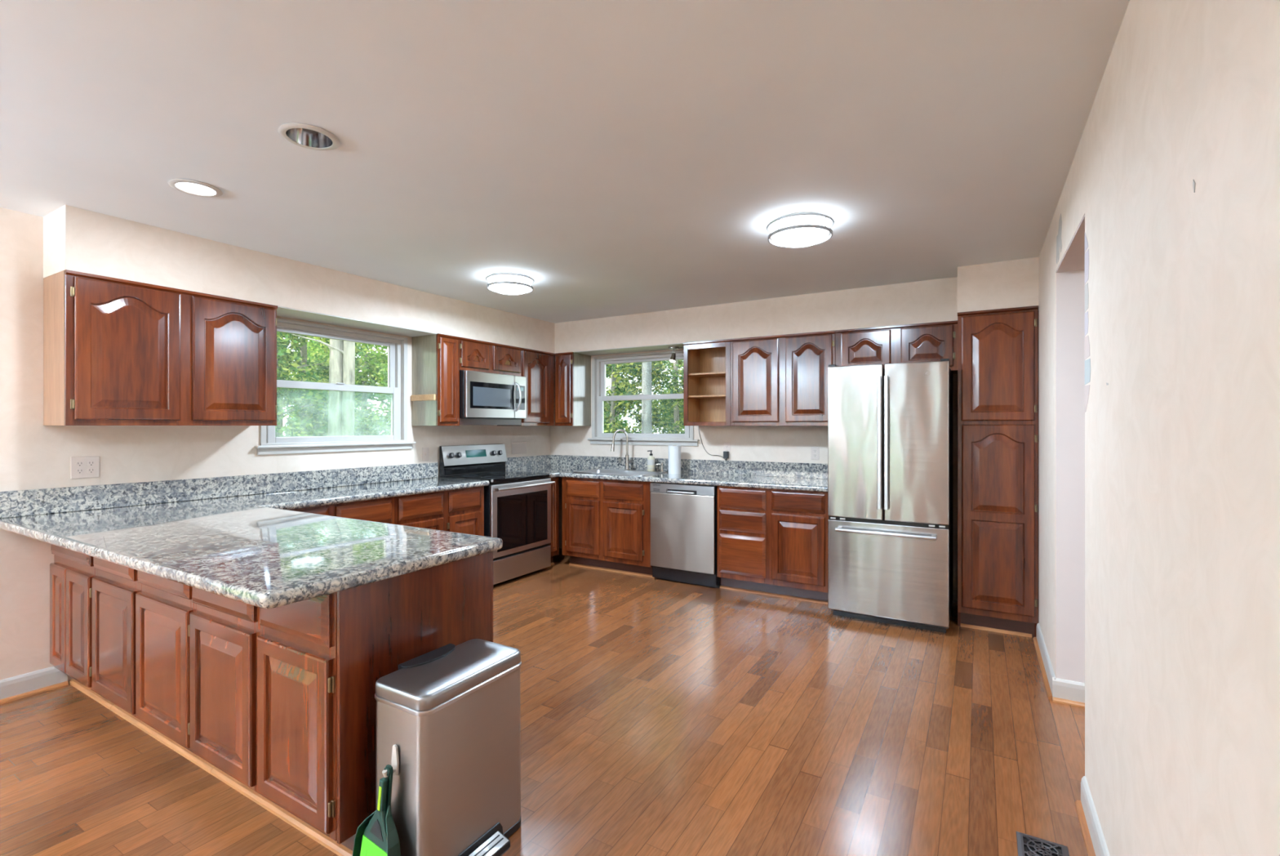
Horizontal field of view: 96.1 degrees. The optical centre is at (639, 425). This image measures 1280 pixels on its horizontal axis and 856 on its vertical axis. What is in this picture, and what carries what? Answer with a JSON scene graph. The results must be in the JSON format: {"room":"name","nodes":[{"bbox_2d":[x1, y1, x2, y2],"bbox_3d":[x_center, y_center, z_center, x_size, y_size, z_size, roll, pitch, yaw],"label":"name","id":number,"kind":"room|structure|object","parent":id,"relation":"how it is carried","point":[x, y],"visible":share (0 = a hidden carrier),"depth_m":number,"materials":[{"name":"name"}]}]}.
{"room":"kitchen","nodes":[
{"label":"kitchen","id":0,"kind":"room"},
{"bbox_2d":[0,207,550,681],"bbox_3d":[-3.195,0.142,2.910,0.140,2.440,8.640,0,0,31],"label":"wall","id":1,"kind":"structure","parent":0,"point":[33,455],"depth_m":2.98,"materials":[{"name":"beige paint"}]},
{"bbox_2d":[0,666,67,698],"bbox_3d":[-3.394,1.307,2.421,0.014,0.110,1.435,0,0,31],"label":"baseboard","id":2,"kind":"structure","parent":1,"relation":"attached to","point":[30,681],"depth_m":2.92,"materials":[{"name":"white wood"}]},
{"bbox_2d":[0,680,68,703],"bbox_3d":[-3.380,1.353,2.413,0.017,0.018,1.435,0,0,31],"label":"trim","id":3,"kind":"structure","parent":1,"relation":"attached to","point":[65,682],"depth_m":2.92,"materials":[{"name":"brown wood"}]},
{"bbox_2d":[71,455,99,478],"bbox_3d":[-2.994,0.222,3.103,0.008,0.116,0.116,0,0,31],"label":"wall outlet","id":4,"kind":"object","parent":1,"relation":"attached to","point":[81,466],"visible":1,"depth_m":3.10,"materials":[{"name":"white plastic"}]},
{"bbox_2d":[75,460,84,466],"bbox_3d":[-3.004,0.203,3.083,0.003,0.034,0.034,0,0,31],"label":"receptacle","id":5,"kind":"object","parent":4,"relation":"attached to","point":[77,463],"depth_m":3.08,"materials":[{"name":"white plastic"}]},
{"bbox_2d":[75,467,84,474],"bbox_3d":[-3.004,0.241,3.083,0.003,0.034,0.034,0,0,31],"label":"receptacle","id":6,"kind":"object","parent":4,"relation":"attached to","point":[77,470],"depth_m":3.08,"materials":[{"name":"white plastic"}]},
{"bbox_2d":[87,460,95,466],"bbox_3d":[-2.981,0.203,3.122,0.003,0.034,0.034,0,0,31],"label":"receptacle","id":7,"kind":"object","parent":4,"relation":"attached to","point":[90,463],"depth_m":3.12,"materials":[{"name":"white plastic"}]},
{"bbox_2d":[87,466,95,473],"bbox_3d":[-2.981,0.241,3.122,0.003,0.034,0.034,0,0,31],"label":"receptacle","id":8,"kind":"object","parent":4,"relation":"attached to","point":[90,469],"depth_m":3.12,"materials":[{"name":"white plastic"}]},
{"bbox_2d":[43,269,277,425],"bbox_3d":[-2.682,-0.382,3.301,0.341,0.758,0.980,0,0,31],"label":"upper cabinet","id":9,"kind":"object","parent":1,"relation":"attached to","point":[117,351],"visible":1,"depth_m":3.08,"materials":[{"name":"brown wood"}]},
{"bbox_2d":[0,462,437,517],"bbox_3d":[-2.481,0.387,3.959,0.020,0.130,2.672,0,0,31],"label":"backsplash","id":10,"kind":"structure","parent":1,"relation":"attached to","point":[15,503],"depth_m":3.49,"materials":[{"name":"stone"}]},
{"bbox_2d":[254,317,416,454],"bbox_3d":[-2.287,-0.275,4.386,0.165,0.936,1.245,0,0,31],"label":"window","id":11,"kind":"structure","parent":1,"relation":"in","point":[269,444],"depth_m":4.45,"materials":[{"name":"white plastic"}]},
{"bbox_2d":[422,447,429,460],"bbox_3d":[-1.866,0.244,5.012,0.014,0.116,0.070,0,0,31],"label":"wall switch","id":12,"kind":"object","parent":1,"relation":"attached to","point":[425,451],"visible":1,"depth_m":5.01,"materials":[{"name":"beige plastic"}]},
{"bbox_2d":[410,333,460,425],"bbox_3d":[-1.741,-0.382,4.898,0.341,0.758,0.249,0,0,31],"label":"upper cabinet","id":13,"kind":"object","parent":1,"relation":"attached to","point":[435,397],"visible":1,"depth_m":4.80,"materials":[{"name":"brown wood"}]},
{"bbox_2d":[459,337,522,424],"bbox_3d":[-1.482,-0.386,5.338,0.341,0.751,0.773,0,0,31],"label":"upper cabinet","id":14,"kind":"object","parent":1,"relation":"attached to","point":[476,355],"visible":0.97,"depth_m":5.23,"materials":[{"name":"brown wood"}]},
{"bbox_2d":[459,369,526,419],"bbox_3d":[-1.424,-0.271,5.301,0.443,0.414,0.757,0,0,31],"label":"microwave","id":15,"kind":"object","parent":14,"relation":"attached to","point":[482,395],"visible":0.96,"depth_m":5.15,"materials":[{"name":"silver metal"}]},
{"bbox_2d":[497,347,555,425],"bbox_3d":[-1.158,-0.382,5.887,0.341,0.758,0.500,0,0,31],"label":"upper cabinet","id":16,"kind":"object","parent":1,"relation":"attached to","point":[537,366],"visible":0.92,"depth_m":5.79,"materials":[{"name":"brown wood"}]},
{"bbox_2d":[43,204,1039,357],"bbox_3d":[-0.112,-0.920,3.581,4.489,0.315,4.073,0,0,31],"label":"soffit","id":17,"kind":"structure","parent":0,"point":[77,239],"depth_m":4.17,"materials":[{"name":"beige paint"}]},
{"bbox_2d":[276,306,436,337],"bbox_3d":[-2.124,-0.760,4.270,0.320,0.006,1.250,0,0,31],"label":"trim","id":18,"kind":"structure","parent":17,"relation":"attached to","point":[286,312],"depth_m":4.19,"materials":[{"name":"wood"}]},
{"bbox_2d":[573,342,683,355],"bbox_3d":[-0.061,-0.760,5.728,1.256,0.006,0.320,0,0,31],"label":"trim","id":19,"kind":"structure","parent":17,"relation":"attached to","point":[658,347],"depth_m":5.72,"materials":[{"name":"wood"}]},
{"bbox_2d":[668,346,679,362],"bbox_3d":[0.322,-0.683,5.498,0.104,0.148,0.104,0,0,31],"label":"light","id":20,"kind":"object","parent":17,"relation":"attached to","point":[673,358],"visible":1,"depth_m":5.47,"materials":[{"name":"silver metal"}]},
{"bbox_2d":[0,547,1088,855],"bbox_3d":[-0.549,1.422,1.293,6.340,0.120,8.740,0,0,31],"label":"floor","id":21,"kind":"structure","parent":0,"point":[659,717],"depth_m":2.44,"materials":[{"name":"brown wood"}]},
{"bbox_2d":[49,543,115,709],"bbox_3d":[-2.663,0.929,3.120,0.560,0.866,0.645,0,0,31],"label":"base cabinet","id":22,"kind":"object","parent":21,"relation":"on","point":[72,572],"visible":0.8,"depth_m":2.84,"materials":[{"name":"brown wood"}]},
{"bbox_2d":[92,556,215,773],"bbox_3d":[-1.988,0.929,2.722,0.999,0.866,0.645,0,0,31],"label":"base cabinet","id":23,"kind":"object","parent":21,"relation":"on","point":[140,620],"visible":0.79,"depth_m":2.42,"materials":[{"name":"brown wood"}]},
{"bbox_2d":[0,462,502,608],"bbox_3d":[-1.405,0.408,3.325,2.518,0.172,2.672,0,0,31],"label":"countertop","id":24,"kind":"structure","parent":23,"relation":"on","point":[236,537],"depth_m":2.47,"materials":[{"name":"stone"}]},
{"bbox_2d":[287,496,394,524],"bbox_3d":[-2.209,0.929,3.824,0.626,0.866,0.885,0,0,31],"label":"base cabinet","id":25,"kind":"object","parent":21,"relation":"on","point":[380,509],"visible":0.06,"depth_m":3.83,"materials":[{"name":"brown wood"}]},
{"bbox_2d":[189,551,493,855],"bbox_3d":[-1.153,0.929,2.237,0.935,0.866,0.659,0,0,31],"label":"base cabinet","id":26,"kind":"object","parent":21,"relation":"on","point":[282,702],"visible":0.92,"depth_m":1.89,"materials":[{"name":"brown wood"}]},
{"bbox_2d":[394,485,484,535],"bbox_3d":[-1.768,0.929,4.571,0.626,0.866,0.850,0,0,31],"label":"base cabinet","id":27,"kind":"object","parent":21,"relation":"on","point":[461,510],"visible":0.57,"depth_m":4.44,"materials":[{"name":"brown wood"}]},
{"bbox_2d":[374,638,521,855],"bbox_3d":[-0.582,1.059,1.837,0.309,0.606,0.423,0,0,31],"label":"trash can","id":28,"kind":"object","parent":21,"relation":"on","point":[451,712],"visible":1,"depth_m":1.74,"materials":[{"name":"silver metal"}]},
{"bbox_2d":[382,743,399,777],"bbox_3d":[-0.718,0.965,1.647,0.027,0.085,0.045,0,0,31],"label":"hook","id":29,"kind":"object","parent":28,"relation":"attached to","point":[395,759],"visible":0.92,"depth_m":1.66,"materials":[{"name":"white plastic"}]},
{"bbox_2d":[360,777,387,855],"bbox_3d":[-0.755,1.146,1.645,0.138,0.294,0.020,0,0,31],"label":"brush","id":30,"kind":"object","parent":29,"relation":"hanging from","point":[374,842],"visible":0.97,"depth_m":1.63,"materials":[{"name":"green plastic"}]},
{"bbox_2d":[351,764,400,855],"bbox_3d":[-0.756,1.144,1.645,0.174,0.352,0.042,0,0,31],"label":"dustpan","id":31,"kind":"object","parent":29,"relation":"hanging from","point":[393,838],"visible":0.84,"depth_m":1.63,"materials":[{"name":"green plastic"}]},
{"bbox_2d":[439,443,555,586],"bbox_3d":[-1.281,0.769,5.262,0.707,1.186,0.783,0,0,31],"label":"range","id":32,"kind":"object","parent":21,"relation":"on","point":[517,504],"visible":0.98,"depth_m":5.14,"materials":[{"name":"silver metal"}]},
{"bbox_2d":[440,471,550,482],"bbox_3d":[-1.309,0.459,5.279,0.642,0.021,0.779,0,0,31],"label":"cooktop","id":33,"kind":"object","parent":32,"relation":"in","point":[491,476],"depth_m":5.20,"materials":[{"name":"black glass"}]},
{"bbox_2d":[549,476,558,564],"bbox_3d":[-1.092,0.929,5.719,0.626,0.866,0.165,0,0,31],"label":"base cabinet","id":34,"kind":"object","parent":21,"relation":"on","point":[554,487],"visible":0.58,"depth_m":5.57,"materials":[{"name":"brown wood"}]},
{"bbox_2d":[562,476,653,577],"bbox_3d":[-0.183,0.929,5.622,0.998,0.866,0.626,0,0,31],"label":"base cabinet","id":35,"kind":"object","parent":21,"relation":"on","point":[606,522],"visible":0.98,"depth_m":5.34,"materials":[{"name":"brown wood"}]},
{"bbox_2d":[650,481,720,587],"bbox_3d":[0.511,0.929,5.191,0.626,0.866,0.606,0,0,31],"label":"dishwasher","id":36,"kind":"object","parent":21,"relation":"on","point":[683,517],"visible":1,"depth_m":4.92,"materials":[{"name":"silver metal"}]},
{"bbox_2d":[716,485,828,604],"bbox_3d":[1.182,0.929,4.817,0.905,0.866,0.626,0,0,31],"label":"base cabinet","id":37,"kind":"object","parent":21,"relation":"on","point":[773,542],"visible":0.9,"depth_m":4.56,"materials":[{"name":"brown wood"}]},
{"bbox_2d":[505,454,827,491],"bbox_3d":[0.164,0.408,5.326,3.188,0.172,0.783,0,0,31],"label":"countertop","id":38,"kind":"structure","parent":37,"relation":"on","point":[744,473],"depth_m":5.32,"materials":[{"name":"stone"}]},
{"bbox_2d":[573,468,666,475],"bbox_3d":[-0.194,0.543,5.616,0.810,0.197,0.480,0,0,31],"label":"sink","id":39,"kind":"object","parent":38,"relation":"in","point":[610,471],"visible":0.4,"depth_m":5.72,"materials":[{"name":"silver metal"}]},
{"bbox_2d":[647,449,654,471],"bbox_3d":[0.110,0.341,5.669,0.076,0.207,0.076,0,0,31],"label":"soap bottle","id":40,"kind":"object","parent":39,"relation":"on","point":[651,460],"visible":1,"depth_m":5.64,"materials":[{"name":"white plastic"}]},
{"bbox_2d":[655,462,664,471],"bbox_3d":[0.195,0.401,5.613,0.086,0.088,0.040,0,0,25],"label":"soap dispenser","id":41,"kind":"object","parent":39,"relation":"on","point":[661,464],"visible":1,"depth_m":5.59,"materials":[{"name":"silver metal"}]},
{"bbox_2d":[610,428,632,470],"bbox_3d":[-0.180,0.237,5.814,0.232,0.416,0.079,0,0,16],"label":"faucet","id":42,"kind":"object","parent":38,"relation":"on","point":[628,461],"visible":1,"depth_m":5.80,"materials":[{"name":"silver metal"}]},
{"bbox_2d":[668,444,680,473],"bbox_3d":[0.331,0.319,5.493,0.121,0.266,0.121,0,0,31],"label":"paper towel roll","id":43,"kind":"object","parent":38,"relation":"on","point":[674,451],"visible":1,"depth_m":5.44,"materials":[{"name":"white paper"}]},
{"bbox_2d":[827,358,952,632],"bbox_3d":[1.858,0.462,4.228,0.762,1.800,0.896,0,0,31],"label":"refrigerator","id":44,"kind":"object","parent":21,"relation":"on","point":[890,425],"visible":1,"depth_m":3.88,"materials":[{"name":"silver metal"}]},
{"bbox_2d":[957,305,1039,637],"bbox_3d":[2.499,0.297,4.039,0.455,2.130,0.628,0,0,31],"label":"pantry cabinet","id":45,"kind":"object","parent":21,"relation":"on","point":[998,348],"visible":1,"depth_m":3.77,"materials":[{"name":"brown wood"}]},
{"bbox_2d":[1016,831,1069,855],"bbox_3d":[1.249,1.359,1.770,0.140,0.007,0.292,0,0,31],"label":"floor vent","id":46,"kind":"object","parent":21,"relation":"in","point":[1027,844],"visible":1,"depth_m":1.85,"materials":[{"name":"brown metal"}]},
{"bbox_2d":[1023,835,1062,855],"bbox_3d":[1.249,1.358,1.770,0.110,0.006,0.282,0,0,31],"label":"grille","id":47,"kind":"object","parent":46,"relation":"attached to","point":[1033,845],"depth_m":1.85,"materials":[{"name":"brown metal"}]},
{"bbox_2d":[0,0,1129,323],"bbox_3d":[-0.549,-1.148,1.293,6.340,0.140,8.740,0,0,31],"label":"ceiling","id":48,"kind":"structure","parent":0,"point":[620,157],"depth_m":2.07,"materials":[{"name":"paint"}]},
{"bbox_2d":[168,178,222,197],"bbox_3d":[-2.008,-1.073,2.599,0.196,0.008,0.196,0,0,31],"label":"recessed light","id":49,"kind":"object","parent":48,"relation":"in","point":[196,188],"visible":1,"depth_m":2.59,"materials":[{"name":"white plastic"}]},
{"bbox_2d":[278,122,339,150],"bbox_3d":[-1.230,-1.126,2.141,0.200,0.114,0.200,0,0,31],"label":"recessed light","id":50,"kind":"object","parent":48,"relation":"in","point":[305,135],"visible":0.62,"depth_m":2.18,"materials":[{"name":"metal"}]},
{"bbox_2d":[485,271,534,294],"bbox_3d":[-0.940,-1.020,4.164,0.345,0.116,0.345,0,0,31],"label":"ceiling light","id":51,"kind":"object","parent":48,"relation":"attached to","point":[503,282],"visible":1,"depth_m":4.06,"materials":[{"name":"white glass"}]},
{"bbox_2d":[766,212,834,247],"bbox_3d":[0.844,-1.020,3.036,0.345,0.116,0.345,0,0,31],"label":"ceiling light","id":52,"kind":"object","parent":48,"relation":"attached to","point":[801,229],"visible":1,"depth_m":2.94,"materials":[{"name":"white glass"}]},
{"bbox_2d":[550,348,957,602],"bbox_3d":[1.018,0.142,5.360,4.629,2.440,0.140,0,0,31],"label":"wall","id":53,"kind":"structure","parent":0,"point":[773,443],"depth_m":5.34,"materials":[{"name":"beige paint"}]},
{"bbox_2d":[554,351,591,425],"bbox_3d":[-0.716,-0.382,6.101,0.238,0.758,0.341,0,0,31],"label":"upper cabinet","id":54,"kind":"object","parent":53,"relation":"attached to","point":[572,370],"visible":1,"depth_m":5.98,"materials":[{"name":"brown wood"}]},
{"bbox_2d":[587,350,699,445],"bbox_3d":[0.035,-0.275,5.902,1.295,0.936,0.165,0,0,31],"label":"window","id":55,"kind":"structure","parent":53,"relation":"in","point":[598,362],"depth_m":5.97,"materials":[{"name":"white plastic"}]},
{"bbox_2d":[505,454,827,478],"bbox_3d":[0.164,0.387,5.326,3.188,0.130,0.783,0,0,31],"label":"backsplash","id":56,"kind":"structure","parent":53,"relation":"attached to","point":[793,469],"depth_m":5.56,"materials":[{"name":"stone"}]},
{"bbox_2d":[683,338,730,425],"bbox_3d":[0.674,-0.382,5.286,0.456,0.758,0.333,0,0,31],"label":"upper cabinet","id":57,"kind":"object","parent":53,"relation":"attached to","point":[706,364],"visible":0.84,"depth_m":5.40,"materials":[{"name":"brown wood"}]},
{"bbox_2d":[723,442,730,454],"bbox_3d":[0.815,0.212,5.393,0.070,0.116,0.008,0,0,31],"label":"wall outlet","id":58,"kind":"object","parent":53,"relation":"attached to","point":[726,446],"visible":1,"depth_m":5.39,"materials":[{"name":"white plastic"}]},
{"bbox_2d":[723,451,728,460],"bbox_3d":[0.805,0.279,5.375,0.044,0.086,0.034,0,0,31],"label":"power adapter","id":59,"kind":"object","parent":58,"relation":"attached to","point":[726,454],"visible":1,"depth_m":5.36,"materials":[{"name":"black plastic"}]},
{"bbox_2d":[729,330,835,425],"bbox_3d":[1.252,-0.382,4.941,0.886,0.758,0.341,0,0,31],"label":"upper cabinet","id":60,"kind":"object","parent":53,"relation":"attached to","point":[777,380],"visible":0.87,"depth_m":4.80,"materials":[{"name":"brown wood"}]},
{"bbox_2d":[810,446,819,459],"bbox_3d":[1.517,0.234,4.980,0.070,0.116,0.008,0,0,31],"label":"wall outlet","id":61,"kind":"object","parent":53,"relation":"attached to","point":[815,451],"visible":1,"depth_m":4.98,"materials":[{"name":"white plastic"}]},
{"bbox_2d":[835,320,957,373],"bbox_3d":[2.004,-0.582,4.497,0.856,0.358,0.341,0,0,31],"label":"upper cabinet","id":62,"kind":"object","parent":53,"relation":"attached to","point":[937,340],"visible":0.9,"depth_m":4.35,"materials":[{"name":"brown wood"}]},
{"bbox_2d":[1038,0,1279,855],"bbox_3d":[0.762,0.142,0.496,0.150,2.440,8.500,0,0,31],"label":"wall","id":63,"kind":"structure","parent":0,"point":[1182,438],"depth_m":1.10,"materials":[{"name":"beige paint"}]},
{"bbox_2d":[1032,636,1052,699],"bbox_3d":[2.284,1.353,3.270,0.017,0.018,0.936,0,0,31],"label":"trim","id":64,"kind":"structure","parent":63,"relation":"attached to","point":[1035,641],"depth_m":3.18,"materials":[{"name":"brown wood"}]},
{"bbox_2d":[1035,622,1055,693],"bbox_3d":[2.297,1.307,3.262,0.014,0.110,0.936,0,0,31],"label":"baseboard","id":65,"kind":"structure","parent":63,"relation":"attached to","point":[1045,655],"depth_m":3.21,"materials":[{"name":"white wood"}]},
{"bbox_2d":[1056,213,1062,263],"bbox_3d":[1.997,-0.888,2.740,0.001,0.200,0.220,0,0,31],"label":"scuff","id":66,"kind":"object","parent":63,"relation":"attached to","point":[1059,243],"visible":1,"depth_m":2.73,"materials":[{"name":"grey paint"}]},
{"bbox_2d":[1052,676,1084,702],"bbox_3d":[2.124,1.307,2.821,0.164,0.110,0.014,0,0,31],"label":"baseboard","id":67,"kind":"object","parent":63,"relation":"attached to","point":[1063,688],"visible":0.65,"depth_m":2.83,"materials":[{"name":"white wood"}]},
{"bbox_2d":[1052,696,1084,707],"bbox_3d":[2.117,1.353,2.808,0.164,0.018,0.017,0,0,31],"label":"trim","id":68,"kind":"structure","parent":63,"relation":"attached to","point":[1067,701],"depth_m":2.81,"materials":[{"name":"brown wood"}]},
{"bbox_2d":[1056,214,1084,682],"bbox_3d":[1.903,0.297,2.431,0.147,2.130,0.923,0,0,31],"label":"doorway","id":69,"kind":"structure","parent":63,"relation":"attached to","point":[1070,273],"depth_m":2.83,"materials":[{"name":"white paint"}]},
{"bbox_2d":[1075,800,1095,855],"bbox_3d":[0.048,1.353,-0.522,0.017,0.018,6.020,0,0,31],"label":"trim","id":70,"kind":"structure","parent":63,"relation":"attached to","point":[1087,839],"depth_m":1.92,"materials":[{"name":"brown wood"}]},
{"bbox_2d":[1084,232,1090,412],"bbox_3d":[1.571,-0.373,2.017,0.001,0.650,0.127,0,0,31],"label":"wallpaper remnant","id":71,"kind":"object","parent":63,"relation":"attached to","point":[1087,362],"visible":1,"depth_m":2.03,"materials":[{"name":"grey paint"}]},
{"bbox_2d":[1080,775,1110,855],"bbox_3d":[0.061,1.307,-0.530,0.014,0.110,6.020,0,0,31],"label":"baseboard","id":72,"kind":"structure","parent":63,"relation":"attached to","point":[1098,839],"depth_m":1.86,"materials":[{"name":"white wood"}]},
{"bbox_2d":[1192,179,1195,192],"bbox_3d":[0.982,-0.425,1.018,0.001,0.025,0.011,0,0,31],"label":"scuff","id":73,"kind":"object","parent":63,"relation":"attached to","point":[1193,181],"visible":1,"depth_m":1.02,"materials":[{"name":"grey paint"}]},
{"label":"outside","id":74,"kind":"structure","parent":0,"visible":0},
{"bbox_3d":[-1.011,1.912,6.475,120.000,0.100,120.000,0,0,31],"label":"lawn","id":75,"kind":"structure","parent":74,"visible":0},
{"bbox_2d":[278,332,329,435],"bbox_3d":[-9.962,-3.852,16.026,3.177,11.432,2.775,0,0,-25],"label":"leafy tree","id":76,"kind":"object","parent":75,"relation":"on","point":[319,349],"visible":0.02,"depth_m":16.27,"materials":[{"name":"green plant"}]},
{"bbox_2d":[278,332,359,435],"bbox_3d":[-8.034,-2.945,13.874,3.015,9.617,3.191,0,0,9],"label":"leafy tree","id":77,"kind":"object","parent":75,"relation":"on","point":[304,412],"visible":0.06,"depth_m":13.27,"materials":[{"name":"green plant"}]},
{"bbox_2d":[275,331,368,436],"bbox_3d":[-6.890,-1.611,10.883,3.041,6.952,3.239,0,0,12],"label":"leafy tree","id":78,"kind":"object","parent":75,"relation":"on","point":[284,355],"visible":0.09,"depth_m":10.76,"materials":[{"name":"green plant"}]},
{"bbox_2d":[291,333,355,435],"bbox_3d":[-4.904,-2.849,9.485,3.313,9.425,2.868,0,0,-12],"label":"tree","id":79,"kind":"object","parent":75,"relation":"on","point":[342,353],"visible":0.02,"depth_m":9.52,"materials":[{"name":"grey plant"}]},
{"bbox_2d":[285,336,388,424],"bbox_3d":[-11.916,-4.276,22.857,4.032,12.685,4.243,0,0,-41],"label":"tree","id":80,"kind":"object","parent":75,"relation":"on","point":[357,362],"visible":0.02,"depth_m":22.40,"materials":[{"name":"green plant"}]},
{"bbox_2d":[320,337,387,435],"bbox_3d":[-8.641,-3.647,18.249,3.156,11.020,3.056,0,0,31],"label":"leafy tree","id":81,"kind":"object","parent":75,"relation":"on","point":[364,394],"visible":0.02,"depth_m":18.05,"materials":[{"name":"green plant"}]},
{"bbox_2d":[354,344,391,435],"bbox_3d":[-5.444,-2.199,13.050,3.078,8.127,3.109,0,0,39],"label":"leafy tree","id":82,"kind":"object","parent":75,"relation":"on","point":[370,426],"visible":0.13,"depth_m":12.70,"materials":[{"name":"green plant"}]},
{"bbox_2d":[355,342,390,435],"bbox_3d":[-6.831,-3.269,16.153,3.120,10.266,3.190,0,0,-39],"label":"leafy tree","id":83,"kind":"object","parent":75,"relation":"on","point":[371,346],"visible":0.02,"depth_m":14.92,"materials":[{"name":"green plant"}]},
{"bbox_2d":[604,362,638,433],"bbox_3d":[-1.146,-2.305,16.502,2.793,8.338,2.726,0,0,-2],"label":"leafy tree","id":84,"kind":"object","parent":75,"relation":"on","point":[607,393],"visible":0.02,"depth_m":16.08,"materials":[{"name":"green plant"}]},
{"bbox_2d":[604,363,639,433],"bbox_3d":[-1.075,-4.330,25.156,4.416,12.928,4.130,0,0,-20],"label":"tree","id":85,"kind":"object","parent":75,"relation":"on","point":[608,374],"visible":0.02,"depth_m":24.77,"materials":[{"name":"green plant"}]},
{"bbox_2d":[604,360,670,433],"bbox_3d":[-0.492,-1.306,13.727,2.894,6.346,2.843,0,0,42],"label":"leafy tree","id":86,"kind":"object","parent":75,"relation":"on","point":[656,368],"visible":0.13,"depth_m":13.00,"materials":[{"name":"green plant"}]},
{"bbox_2d":[641,361,652,433],"bbox_3d":[0.153,-3.246,11.628,2.702,10.221,2.788,0,0,27],"label":"tree","id":87,"kind":"object","parent":75,"relation":"on","point":[646,405],"visible":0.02,"depth_m":11.50,"materials":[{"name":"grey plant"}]},
{"bbox_2d":[626,360,684,433],"bbox_3d":[1.165,-3.311,18.285,2.821,10.349,2.910,0,0,-28],"label":"leafy tree","id":88,"kind":"object","parent":75,"relation":"on","point":[681,414],"visible":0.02,"depth_m":17.79,"materials":[{"name":"green plant"}]},
{"bbox_2d":[627,359,684,433],"bbox_3d":[0.961,-2.295,15.491,2.995,8.319,2.643,0,0,31],"label":"leafy tree","id":89,"kind":"object","parent":75,"relation":"on","point":[675,375],"visible":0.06,"depth_m":15.33,"materials":[{"name":"green plant"}]},
{"bbox_2d":[667,361,683,407],"bbox_3d":[2.059,-0.745,11.928,2.746,5.220,3.121,0,0,-30],"label":"leafy tree","id":90,"kind":"object","parent":75,"relation":"on","point":[680,390],"visible":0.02,"depth_m":12.19,"materials":[{"name":"green plant"}]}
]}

